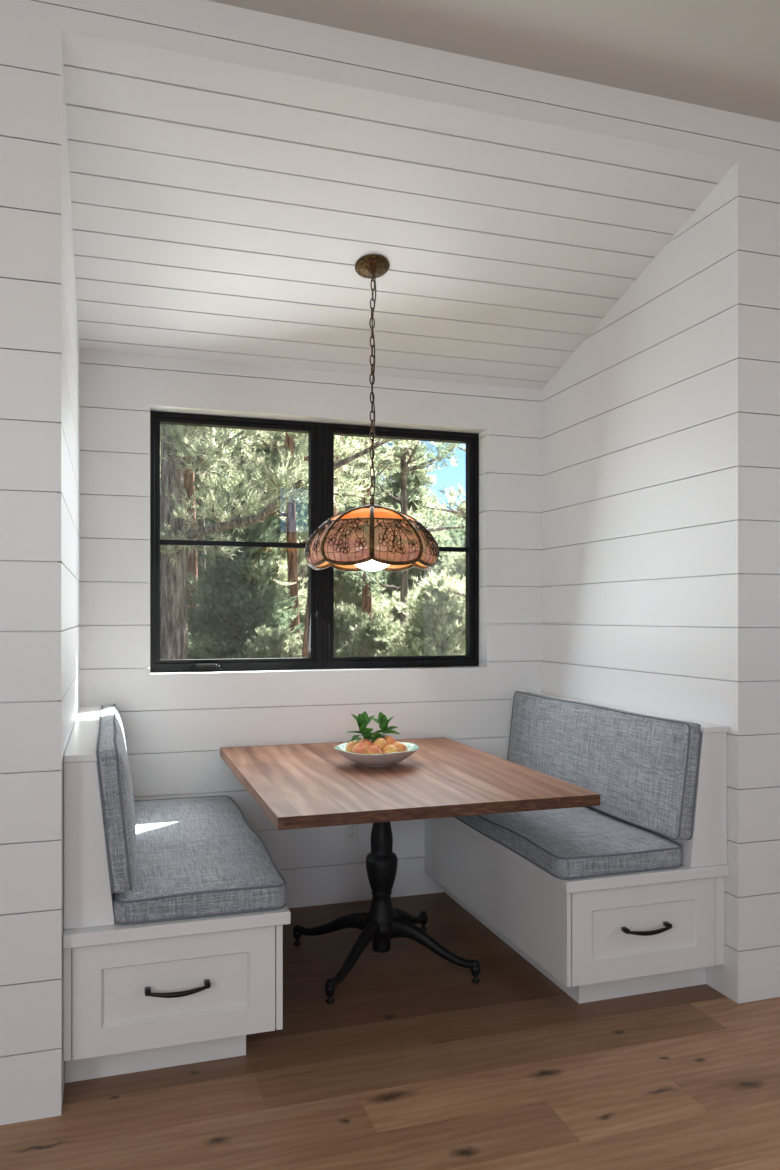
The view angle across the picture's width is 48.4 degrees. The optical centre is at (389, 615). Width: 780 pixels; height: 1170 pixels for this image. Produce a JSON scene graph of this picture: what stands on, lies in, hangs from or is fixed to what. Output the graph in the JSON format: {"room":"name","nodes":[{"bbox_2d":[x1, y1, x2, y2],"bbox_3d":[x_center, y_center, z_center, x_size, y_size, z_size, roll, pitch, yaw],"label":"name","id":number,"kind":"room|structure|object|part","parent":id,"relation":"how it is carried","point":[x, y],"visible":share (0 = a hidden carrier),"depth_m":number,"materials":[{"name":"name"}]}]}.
{"room":"dining room","nodes":[
{"label":"dining room","id":0,"kind":"room"},
{"bbox_2d":[57,50,79,1102],"bbox_3d":[-1.175,-0.169,3.050,0.120,3.200,1.565,0,0,-18],"label":"wall","id":1,"kind":"structure","parent":0,"point":[70,354],"depth_m":2.77,"materials":[{"name":"white paint"}]},
{"bbox_2d":[78,349,540,907],"bbox_3d":[-0.307,0.031,4.094,2.372,2.800,0.190,0,0,-18],"label":"wall","id":2,"kind":"structure","parent":0,"point":[176,726],"depth_m":3.94,"materials":[{"name":"white paint"}]},
{"bbox_2d":[150,411,322,671],"bbox_3d":[-0.701,-0.327,4.001,0.788,1.160,0.115,0,0,-18],"label":"window","id":3,"kind":"structure","parent":2,"relation":"in","point":[314,660],"depth_m":3.99,"materials":[{"name":"black metal"}]},
{"bbox_3d":[-0.823,0.235,3.918,0.125,0.032,0.032,0,0,-18],"label":"crank handle","id":4,"kind":"part","parent":3,"relation":"part of","materials":[{"name":"black metal"}]},
{"bbox_2d":[147,406,487,673],"bbox_3d":[-0.309,-0.327,4.089,1.613,1.188,0.158,0,0,-18],"label":"trim","id":5,"kind":"structure","parent":2,"relation":"attached to","point":[482,433],"depth_m":4.24,"materials":[{"name":"white paint"}]},
{"bbox_2d":[343,824,357,842],"bbox_3d":[-0.182,0.998,4.029,0.070,0.114,0.008,0,0,-18],"label":"wall outlet","id":6,"kind":"object","parent":2,"relation":"attached to","point":[350,832],"visible":0.83,"depth_m":4.03,"materials":[{"name":"white plastic"}]},
{"bbox_2d":[347,824,353,829],"bbox_3d":[-0.182,0.979,4.027,0.033,0.028,0.004,0,0,-18],"label":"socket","id":7,"kind":"object","parent":6,"relation":"attached to","point":[349,827],"depth_m":4.03,"materials":[{"name":"white plastic"}]},
{"bbox_2d":[347,831,353,837],"bbox_3d":[-0.182,1.018,4.027,0.033,0.028,0.004,0,0,-18],"label":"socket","id":8,"kind":"object","parent":6,"relation":"attached to","point":[350,834],"depth_m":4.03,"materials":[{"name":"white plastic"}]},
{"bbox_2d":[323,423,478,668],"bbox_3d":[0.056,-0.327,4.244,0.800,1.160,0.115,0,0,-18],"label":"window","id":9,"kind":"structure","parent":2,"relation":"in","point":[471,440],"depth_m":4.24,"materials":[{"name":"black metal"}]},
{"bbox_3d":[0.216,0.235,4.252,0.125,0.032,0.032,0,0,-18],"label":"crank handle","id":10,"kind":"part","parent":9,"relation":"part of","materials":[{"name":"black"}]},
{"bbox_2d":[0,0,779,1124],"bbox_3d":[0.370,-0.244,2.770,7.000,3.150,0.110,0,0,-18],"label":"wall","id":11,"kind":"structure","parent":0,"point":[30,30],"depth_m":2.31,"materials":[{"name":"white paint"}]},
{"bbox_2d":[0,892,779,1169],"bbox_3d":[0.995,1.391,0.826,7.000,0.120,7.162,0,0,-18],"label":"floor","id":12,"kind":"structure","parent":0,"point":[414,1063],"depth_m":2.46,"materials":[{"name":"brown wood"}]},
{"bbox_2d":[63,706,290,1082],"bbox_3d":[-0.798,0.858,3.101,0.626,0.944,1.396,0,0,-18],"label":"bench","id":13,"kind":"object","parent":12,"relation":"on","point":[162,994],"visible":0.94,"depth_m":2.46,"materials":[{"name":"white paint"}]},
{"bbox_3d":[-0.607,1.064,2.476,0.559,0.312,0.019,0,0,-18],"label":"drawer","id":14,"kind":"part","parent":13,"relation":"part of","materials":[{"name":"white paint"}]},
{"bbox_3d":[-0.599,1.060,2.455,0.180,0.026,0.043,0,0,-18],"label":"handle","id":15,"kind":"part","parent":13,"relation":"part of","materials":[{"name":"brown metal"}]},
{"bbox_2d":[113,795,285,924],"bbox_3d":[-0.739,0.824,3.137,0.503,0.087,1.357,0,0,-18],"label":"seat cushion","id":16,"kind":"object","parent":13,"relation":"on","point":[197,857],"visible":0.76,"depth_m":2.72,"materials":[{"name":"grey fabric"}]},
{"bbox_2d":[96,703,136,893],"bbox_3d":[-0.964,0.577,3.058,0.114,0.413,1.364,0,0,-18],"label":"cushion","id":17,"kind":"object","parent":16,"relation":"on","point":[114,772],"visible":1,"depth_m":2.42,"materials":[{"name":"grey fabric"}]},
{"bbox_2d":[220,737,599,1003],"bbox_3d":[-0.032,0.957,3.330,1.060,0.748,1.394,0,0,-18],"label":"dining table","id":18,"kind":"object","parent":12,"relation":"on","point":[309,785],"visible":1,"depth_m":3.14,"materials":[{"name":"brown wood"}]},
{"bbox_3d":[-0.224,1.228,3.430,0.375,0.158,0.047,0,0,27],"label":"leg","id":19,"kind":"part","parent":18,"relation":"part of","materials":[{"name":"black metal"}]},
{"bbox_3d":[-0.130,1.228,3.137,0.047,0.158,0.375,0,0,27],"label":"leg","id":20,"kind":"part","parent":18,"relation":"part of","materials":[{"name":"black metal"}]},
{"bbox_2d":[334,742,418,766],"bbox_3d":[-0.050,0.547,3.381,0.332,0.072,0.331,0,0,-18],"label":"fruit bowl","id":21,"kind":"object","parent":18,"relation":"on","point":[368,760],"visible":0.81,"depth_m":3.28,"materials":[{"name":"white ceramic"}]},
{"bbox_2d":[346,740,358,752],"bbox_3d":[-0.138,0.519,3.373,0.067,0.066,0.067,0,0,7],"label":"peach","id":22,"kind":"object","parent":21,"relation":"in","point":[350,745],"visible":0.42,"depth_m":3.35,"materials":[{"name":"orange food"}]},
{"bbox_2d":[352,743,368,753],"bbox_3d":[-0.109,0.519,3.315,0.069,0.065,0.068,0,0,-7],"label":"peach","id":23,"kind":"object","parent":21,"relation":"in","point":[360,748],"visible":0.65,"depth_m":3.29,"materials":[{"name":"food"}]},
{"bbox_2d":[346,711,379,743],"bbox_3d":[-0.107,0.439,3.365,0.135,0.126,0.085,0,0,-18],"label":"leafy sprig","id":24,"kind":"object","parent":21,"relation":"in","point":[363,720],"visible":0.98,"depth_m":3.37,"materials":[{"name":"green plant"}]},
{"bbox_2d":[358,739,372,746],"bbox_3d":[-0.097,0.511,3.356,0.068,0.068,0.066,0,0,9],"label":"peach","id":25,"kind":"object","parent":21,"relation":"in","point":[369,743],"visible":0.34,"depth_m":3.34,"materials":[{"name":"food"}]},
{"bbox_2d":[368,745,381,753],"bbox_3d":[-0.059,0.526,3.308,0.062,0.063,0.065,0,0,5],"label":"peach","id":26,"kind":"object","parent":21,"relation":"in","point":[373,749],"visible":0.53,"depth_m":3.29,"materials":[{"name":"orange food"}]},
{"bbox_2d":[373,738,386,752],"bbox_3d":[-0.040,0.505,3.362,0.060,0.060,0.061,0,0,-7],"label":"peach","id":27,"kind":"object","parent":21,"relation":"in","point":[381,743],"visible":0.61,"depth_m":3.34,"materials":[{"name":"orange food"}]},
{"bbox_2d":[372,712,400,742],"bbox_3d":[-0.026,0.443,3.420,0.137,0.118,0.081,0,0,-18],"label":"leafy sprig","id":28,"kind":"object","parent":21,"relation":"in","point":[382,720],"visible":0.91,"depth_m":3.43,"materials":[{"name":"green plant"}]},
{"bbox_2d":[383,735,395,744],"bbox_3d":[-0.009,0.505,3.408,0.066,0.066,0.068,0,0,-31],"label":"peach","id":29,"kind":"object","parent":21,"relation":"in","point":[390,740],"visible":0.33,"depth_m":3.39,"materials":[{"name":"food"}]},
{"bbox_2d":[383,745,398,753],"bbox_3d":[0.002,0.526,3.328,0.060,0.060,0.060,0,0,-36],"label":"peach","id":30,"kind":"object","parent":21,"relation":"in","point":[389,748],"visible":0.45,"depth_m":3.31,"materials":[{"name":"food"}]},
{"bbox_2d":[392,741,406,751],"bbox_3d":[0.035,0.520,3.369,0.065,0.061,0.066,0,0,18],"label":"peach","id":31,"kind":"object","parent":21,"relation":"in","point":[401,747],"visible":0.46,"depth_m":3.35,"materials":[{"name":"orange food"}]},
{"bbox_3d":[0.066,1.228,3.523,0.047,0.158,0.375,0,0,27],"label":"leg","id":32,"kind":"part","parent":18,"relation":"part of","materials":[{"name":"black metal"}]},
{"bbox_3d":[0.160,1.228,3.230,0.375,0.158,0.047,0,0,27],"label":"leg","id":33,"kind":"part","parent":18,"relation":"part of","materials":[{"name":"black metal"}]},
{"bbox_2d":[425,693,728,1003],"bbox_3d":[0.666,0.858,3.572,0.636,0.944,1.396,0,0,-18],"label":"bench","id":34,"kind":"object","parent":12,"relation":"on","point":[597,938],"visible":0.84,"depth_m":3.00,"materials":[{"name":"white paint"}]},
{"bbox_2d":[455,807,680,879],"bbox_3d":[0.582,0.825,3.557,0.494,0.083,1.355,0,0,-18],"label":"seat cushion","id":35,"kind":"object","parent":34,"relation":"on","point":[577,842],"visible":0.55,"depth_m":3.06,"materials":[{"name":"grey fabric"}]},
{"bbox_2d":[507,691,701,839],"bbox_3d":[0.825,0.577,3.634,0.104,0.411,1.364,0,0,-18],"label":"cushion","id":36,"kind":"object","parent":35,"relation":"on","point":[643,769],"visible":0.83,"depth_m":3.36,"materials":[{"name":"grey fabric"}]},
{"bbox_3d":[0.862,1.064,2.948,0.559,0.312,0.019,0,0,-18],"label":"drawer","id":37,"kind":"part","parent":34,"relation":"part of","materials":[{"name":"white paint"}]},
{"bbox_3d":[0.869,1.060,2.927,0.180,0.026,0.043,0,0,-18],"label":"handle","id":38,"kind":"part","parent":34,"relation":"part of","materials":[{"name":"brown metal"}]},
{"bbox_2d":[61,30,737,389],"bbox_3d":[-0.081,-1.372,3.390,2.372,0.533,1.565,0,0,-18],"label":"ceiling","id":39,"kind":"structure","parent":0,"point":[223,211],"depth_m":3.10,"materials":[{"name":"white paint"}]},
{"bbox_2d":[305,254,439,571],"bbox_3d":[-0.068,-0.763,3.329,0.517,1.189,0.515,0,0,-18],"label":"pendant lamp","id":40,"kind":"object","parent":39,"relation":"hanging from","point":[370,537],"visible":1,"depth_m":3.17,"materials":[{"name":"brown glass"}]},
{"bbox_3d":[-0.261,-0.268,3.245,0.083,0.161,0.188,0,0,-23],"label":"mottled glass pane","id":41,"kind":"part","parent":40,"relation":"part of","materials":[{"name":"glass"}]},
{"bbox_3d":[-0.152,-0.268,3.522,0.188,0.161,0.083,0,0,-23],"label":"mottled glass pane","id":42,"kind":"part","parent":40,"relation":"part of","materials":[{"name":"orange glass"}]},
{"bbox_3d":[-0.146,-0.268,3.133,0.188,0.161,0.083,0,0,22],"label":"mottled glass pane","id":43,"kind":"part","parent":40,"relation":"part of","materials":[{"name":"pink glass"}]},
{"bbox_3d":[-0.131,-0.377,3.223,0.127,0.062,0.155,0,0,-1],"label":"orange glass pane","id":44,"kind":"part","parent":40,"relation":"part of","materials":[{"name":"orange glass"}]},
{"bbox_3d":[-0.068,-0.273,3.329,0.208,0.208,0.208,0,0,-18],"label":"globe bulb","id":45,"kind":"part","parent":40,"relation":"part of","materials":[{"name":"white glass"}]},
{"bbox_3d":[-0.067,-0.870,3.323,0.022,0.904,0.033,0,0,-18],"label":"chain","id":46,"kind":"part","parent":40,"relation":"part of","materials":[{"name":"brown metal"}]},
{"bbox_3d":[-0.068,-0.297,3.329,0.487,0.238,0.487,0,0,20],"label":"shade frame","id":47,"kind":"part","parent":40,"relation":"part of","materials":[{"name":"brown metal"}]},
{"bbox_3d":[-0.061,-0.870,3.327,0.016,0.871,0.019,0,0,-18],"label":"cord","id":48,"kind":"part","parent":40,"relation":"part of","materials":[{"name":"brown metal"}]},
{"bbox_3d":[-0.003,-0.377,3.225,0.127,0.062,0.155,0,0,-1],"label":"orange glass pane","id":49,"kind":"part","parent":40,"relation":"part of","materials":[{"name":"orange glass"}]},
{"bbox_3d":[0.015,-0.268,3.136,0.188,0.161,0.083,0,0,-23],"label":"mottled glass pane","id":50,"kind":"part","parent":40,"relation":"part of","materials":[{"name":"pink glass"}]},
{"bbox_3d":[0.009,-0.268,3.525,0.188,0.161,0.083,0,0,22],"label":"mottled glass pane","id":51,"kind":"part","parent":40,"relation":"part of","materials":[{"name":"orange glass"}]},
{"bbox_3d":[0.127,-0.268,3.252,0.083,0.161,0.188,0,0,22],"label":"mottled glass pane","id":52,"kind":"part","parent":40,"relation":"part of","materials":[{"name":"glass"}]},
{"bbox_2d":[207,0,779,121],"bbox_3d":[1.239,-1.779,0.067,7.000,0.120,5.569,0,0,-18],"label":"ceiling","id":53,"kind":"structure","parent":0,"point":[724,55],"depth_m":2.58,"materials":[{"name":"grey paint"}]},
{"bbox_2d":[541,164,737,1001],"bbox_3d":[1.007,-0.169,3.752,0.120,3.200,1.565,0,0,-18],"label":"wall","id":54,"kind":"structure","parent":0,"point":[638,423],"depth_m":3.45,"materials":[{"name":"white paint"}]},
{"label":"outside","id":55,"kind":"structure","parent":0,"visible":0},
{"bbox_3d":[-7.048,-2.320,54.583,120.000,9.302,100.000,0,0,-18],"label":"ground","id":56,"kind":"structure","parent":55,"visible":0},
{"bbox_2d":[160,457,207,614],"bbox_3d":[-6.055,-1.221,22.255,4.014,6.382,3.733,0,0,-27],"label":"fir tree","id":57,"kind":"object","parent":56,"relation":"on","point":[160,457],"visible":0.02,"depth_m":21.91,"materials":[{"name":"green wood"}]},
{"bbox_2d":[182,425,198,651],"bbox_3d":[-3.683,-5.123,16.580,4.560,14.776,3.949,0,0,-41],"label":"pine tree","id":58,"kind":"object","parent":56,"relation":"on","point":[191,563],"visible":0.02,"depth_m":16.46,"materials":[{"name":"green plant"}]},
{"bbox_2d":[160,430,228,507],"bbox_3d":[-6.735,-3.822,24.392,6.218,11.355,3.368,0,0,41],"label":"pine tree","id":59,"kind":"object","parent":56,"relation":"on","point":[196,478],"visible":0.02,"depth_m":23.73,"materials":[{"name":"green plant"}]},
{"bbox_2d":[160,425,247,590],"bbox_3d":[-4.049,-4.327,19.398,4.028,12.951,3.562,0,0,-3],"label":"pine tree","id":60,"kind":"object","parent":56,"relation":"on","point":[201,522],"visible":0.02,"depth_m":19.61,"materials":[{"name":"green plant"}]},
{"bbox_2d":[188,588,229,658],"bbox_3d":[-3.136,0.898,16.854,2.604,3.036,2.833,0,0,-4],"label":"sapling","id":61,"kind":"object","parent":56,"relation":"on","point":[196,634],"visible":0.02,"depth_m":16.40,"materials":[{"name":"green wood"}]},
{"bbox_2d":[186,490,304,658],"bbox_3d":[-2.701,0.021,14.911,2.658,4.580,2.868,0,0,7],"label":"fir tree","id":62,"kind":"object","parent":56,"relation":"on","point":[238,612],"visible":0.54,"depth_m":14.53,"materials":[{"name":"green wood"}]},
{"bbox_2d":[195,429,307,548],"bbox_3d":[-4.095,-2.717,26.346,5.379,9.267,5.803,0,0,33],"label":"fir tree","id":63,"kind":"object","parent":56,"relation":"on","point":[303,516],"visible":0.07,"depth_m":25.37,"materials":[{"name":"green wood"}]},
{"bbox_2d":[225,624,303,658],"bbox_3d":[-1.800,1.161,13.001,1.983,2.125,1.823,0,0,31],"label":"sapling","id":64,"kind":"object","parent":56,"relation":"on","point":[271,643],"visible":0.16,"depth_m":12.98,"materials":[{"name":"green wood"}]},
{"bbox_2d":[233,555,307,646],"bbox_3d":[-2.964,0.499,19.086,3.385,3.947,3.683,0,0,27],"label":"sapling","id":65,"kind":"object","parent":56,"relation":"on","point":[303,592],"visible":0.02,"depth_m":18.80,"materials":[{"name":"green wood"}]},
{"bbox_2d":[267,529,307,636],"bbox_3d":[-3.248,-0.228,24.255,3.906,4.554,4.250,0,0,25],"label":"sapling","id":66,"kind":"object","parent":56,"relation":"on","point":[302,570],"visible":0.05,"depth_m":23.80,"materials":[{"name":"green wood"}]},
{"bbox_2d":[160,424,420,659],"bbox_3d":[-2.485,-4.788,11.393,4.110,13.854,7.586,0,0,-27],"label":"pine tree","id":67,"kind":"object","parent":56,"relation":"on","point":[173,617],"visible":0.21,"depth_m":11.38,"materials":[{"name":"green plant"}]},
{"bbox_2d":[219,429,366,638],"bbox_3d":[-1.819,-3.530,16.309,3.373,11.945,4.099,0,0,-18],"label":"pine tree","id":68,"kind":"object","parent":56,"relation":"on","point":[290,515],"visible":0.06,"depth_m":16.08,"materials":[{"name":"green plant"}]},
{"bbox_2d":[296,433,307,536],"bbox_3d":[-2.013,-3.537,27.042,2.831,9.542,5.225,0,0,-42],"label":"pine tree","id":69,"kind":"object","parent":56,"relation":"on","point":[306,507],"visible":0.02,"depth_m":27.57,"materials":[{"name":"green plant"}]},
{"bbox_2d":[302,435,342,657],"bbox_3d":[-0.404,-4.232,12.043,3.361,12.770,2.988,0,0,7],"label":"pine tree","id":70,"kind":"object","parent":56,"relation":"on","point":[305,638],"visible":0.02,"depth_m":11.71,"materials":[{"name":"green plant"}]},
{"bbox_2d":[295,436,350,513],"bbox_3d":[-3.098,-3.894,34.475,5.473,9.429,5.905,0,0,-31],"label":"fir tree","id":71,"kind":"object","parent":56,"relation":"on","point":[295,436],"visible":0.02,"depth_m":33.98,"materials":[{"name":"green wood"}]},
{"bbox_2d":[291,600,370,657],"bbox_3d":[-0.973,1.073,14.320,2.344,2.732,2.550,0,0,-41],"label":"sapling","id":72,"kind":"object","parent":56,"relation":"on","point":[345,617],"visible":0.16,"depth_m":14.24,"materials":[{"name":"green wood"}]},
{"bbox_2d":[299,568,398,636],"bbox_3d":[-0.811,0.463,20.845,3.385,3.947,3.683,0,0,-37],"label":"sapling","id":73,"kind":"object","parent":56,"relation":"on","point":[344,592],"visible":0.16,"depth_m":20.20,"materials":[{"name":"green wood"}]},
{"bbox_2d":[271,431,442,622],"bbox_3d":[-0.491,-4.027,19.164,4.816,12.916,4.515,0,0,-18],"label":"pine tree","id":74,"kind":"object","parent":56,"relation":"on","point":[366,600],"visible":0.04,"depth_m":18.69,"materials":[{"name":"green plant"}]},
{"bbox_2d":[337,449,383,512],"bbox_3d":[-1.257,-4.125,27.877,3.287,10.651,2.846,0,0,13],"label":"pine tree","id":75,"kind":"object","parent":56,"relation":"on","point":[339,507],"visible":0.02,"depth_m":27.73,"materials":[{"name":"green plant"}]},
{"bbox_2d":[334,491,398,607],"bbox_3d":[-0.805,-0.916,24.309,3.382,5.376,3.145,0,0,-39],"label":"fir tree","id":76,"kind":"object","parent":56,"relation":"on","point":[350,507],"visible":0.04,"depth_m":24.17,"materials":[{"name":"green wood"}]},
{"bbox_2d":[334,614,405,656],"bbox_3d":[-0.043,1.164,13.668,2.083,2.429,2.266,0,0,-17],"label":"sapling","id":77,"kind":"object","parent":56,"relation":"on","point":[378,628],"visible":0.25,"depth_m":13.39,"materials":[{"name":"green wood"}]},
{"bbox_2d":[350,445,395,504],"bbox_3d":[-0.843,-5.059,31.334,3.425,11.545,6.322,0,0,20],"label":"pine tree","id":78,"kind":"object","parent":56,"relation":"on","point":[369,445],"visible":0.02,"depth_m":32.34,"materials":[{"name":"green plant"}]},
{"bbox_2d":[379,586,422,630],"bbox_3d":[0.480,1.000,18.153,3.116,3.340,2.865,0,0,-1],"label":"sapling","id":79,"kind":"object","parent":56,"relation":"on","point":[394,610],"visible":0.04,"depth_m":17.68,"materials":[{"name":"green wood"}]},
{"bbox_2d":[337,436,465,637],"bbox_3d":[0.358,-2.791,15.830,3.272,10.636,3.132,0,0,27],"label":"pine tree","id":80,"kind":"object","parent":56,"relation":"on","point":[403,588],"visible":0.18,"depth_m":15.97,"materials":[{"name":"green plant"}]},
{"bbox_2d":[370,441,451,600],"bbox_3d":[0.372,-1.854,25.231,4.268,6.786,3.969,0,0,41],"label":"fir tree","id":81,"kind":"object","parent":56,"relation":"on","point":[396,484],"visible":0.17,"depth_m":24.80,"materials":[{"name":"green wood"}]},
{"bbox_2d":[369,570,465,655],"bbox_3d":[0.624,0.797,12.884,2.604,3.036,2.833,0,0,36],"label":"tree","id":82,"kind":"object","parent":56,"relation":"on","point":[438,625],"visible":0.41,"depth_m":12.49,"materials":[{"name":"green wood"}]},
{"bbox_2d":[408,533,450,587],"bbox_3d":[1.159,-0.507,25.683,2.578,4.117,2.390,0,0,27],"label":"fir tree","id":83,"kind":"object","parent":56,"relation":"on","point":[439,541],"visible":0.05,"depth_m":25.27,"materials":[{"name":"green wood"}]},
{"bbox_2d":[405,442,465,623],"bbox_3d":[1.879,-2.222,10.760,3.015,8.848,3.324,0,0,-18],"label":"pine tree","id":84,"kind":"object","parent":56,"relation":"on","point":[455,512],"visible":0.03,"depth_m":10.88,"materials":[{"name":"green plant"}]},
{"bbox_2d":[413,552,465,588],"bbox_3d":[2.115,0.366,20.467,3.966,4.251,3.646,0,0,-19],"label":"sapling","id":85,"kind":"object","parent":56,"relation":"on","point":[456,568],"visible":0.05,"depth_m":20.45,"materials":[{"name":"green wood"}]},
{"bbox_2d":[429,496,460,562],"bbox_3d":[1.453,-1.917,34.038,3.315,5.712,3.577,0,0,1],"label":"fir tree","id":86,"kind":"object","parent":56,"relation":"on","point":[431,499],"visible":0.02,"depth_m":33.78,"materials":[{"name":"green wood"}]},
{"bbox_2d":[442,530,457,561],"bbox_3d":[1.563,-1.079,30.059,2.635,4.207,2.442,0,0,10],"label":"fir tree","id":87,"kind":"object","parent":56,"relation":"on","point":[446,542],"visible":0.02,"depth_m":29.76,"materials":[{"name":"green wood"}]},
{"bbox_2d":[445,512,463,542],"bbox_3d":[2.849,-2.714,44.398,3.176,5.472,3.427,0,0,-13],"label":"fir tree","id":88,"kind":"object","parent":56,"relation":"on","point":[457,530],"visible":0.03,"depth_m":44.14,"materials":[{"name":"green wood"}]},
{"bbox_2d":[447,521,463,555],"bbox_3d":[2.399,-1.721,38.224,2.925,5.039,3.156,0,0,-22],"label":"fir tree","id":89,"kind":"object","parent":56,"relation":"on","point":[454,539],"visible":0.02,"depth_m":37.96,"materials":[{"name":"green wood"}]},
{"bbox_2d":[452,506,465,535],"bbox_3d":[4.042,-3.428,48.363,3.351,5.774,3.616,0,0,25],"label":"fir tree","id":90,"kind":"object","parent":56,"relation":"on","point":[463,517],"visible":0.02,"depth_m":47.95,"materials":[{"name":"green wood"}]},
{"bbox_2d":[458,536,465,553],"bbox_3d":[3.541,-1.373,37.533,2.816,4.496,2.610,0,0,14],"label":"fir tree","id":91,"kind":"object","parent":56,"relation":"on","point":[464,540],"visible":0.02,"depth_m":37.39,"materials":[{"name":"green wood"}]}
]}

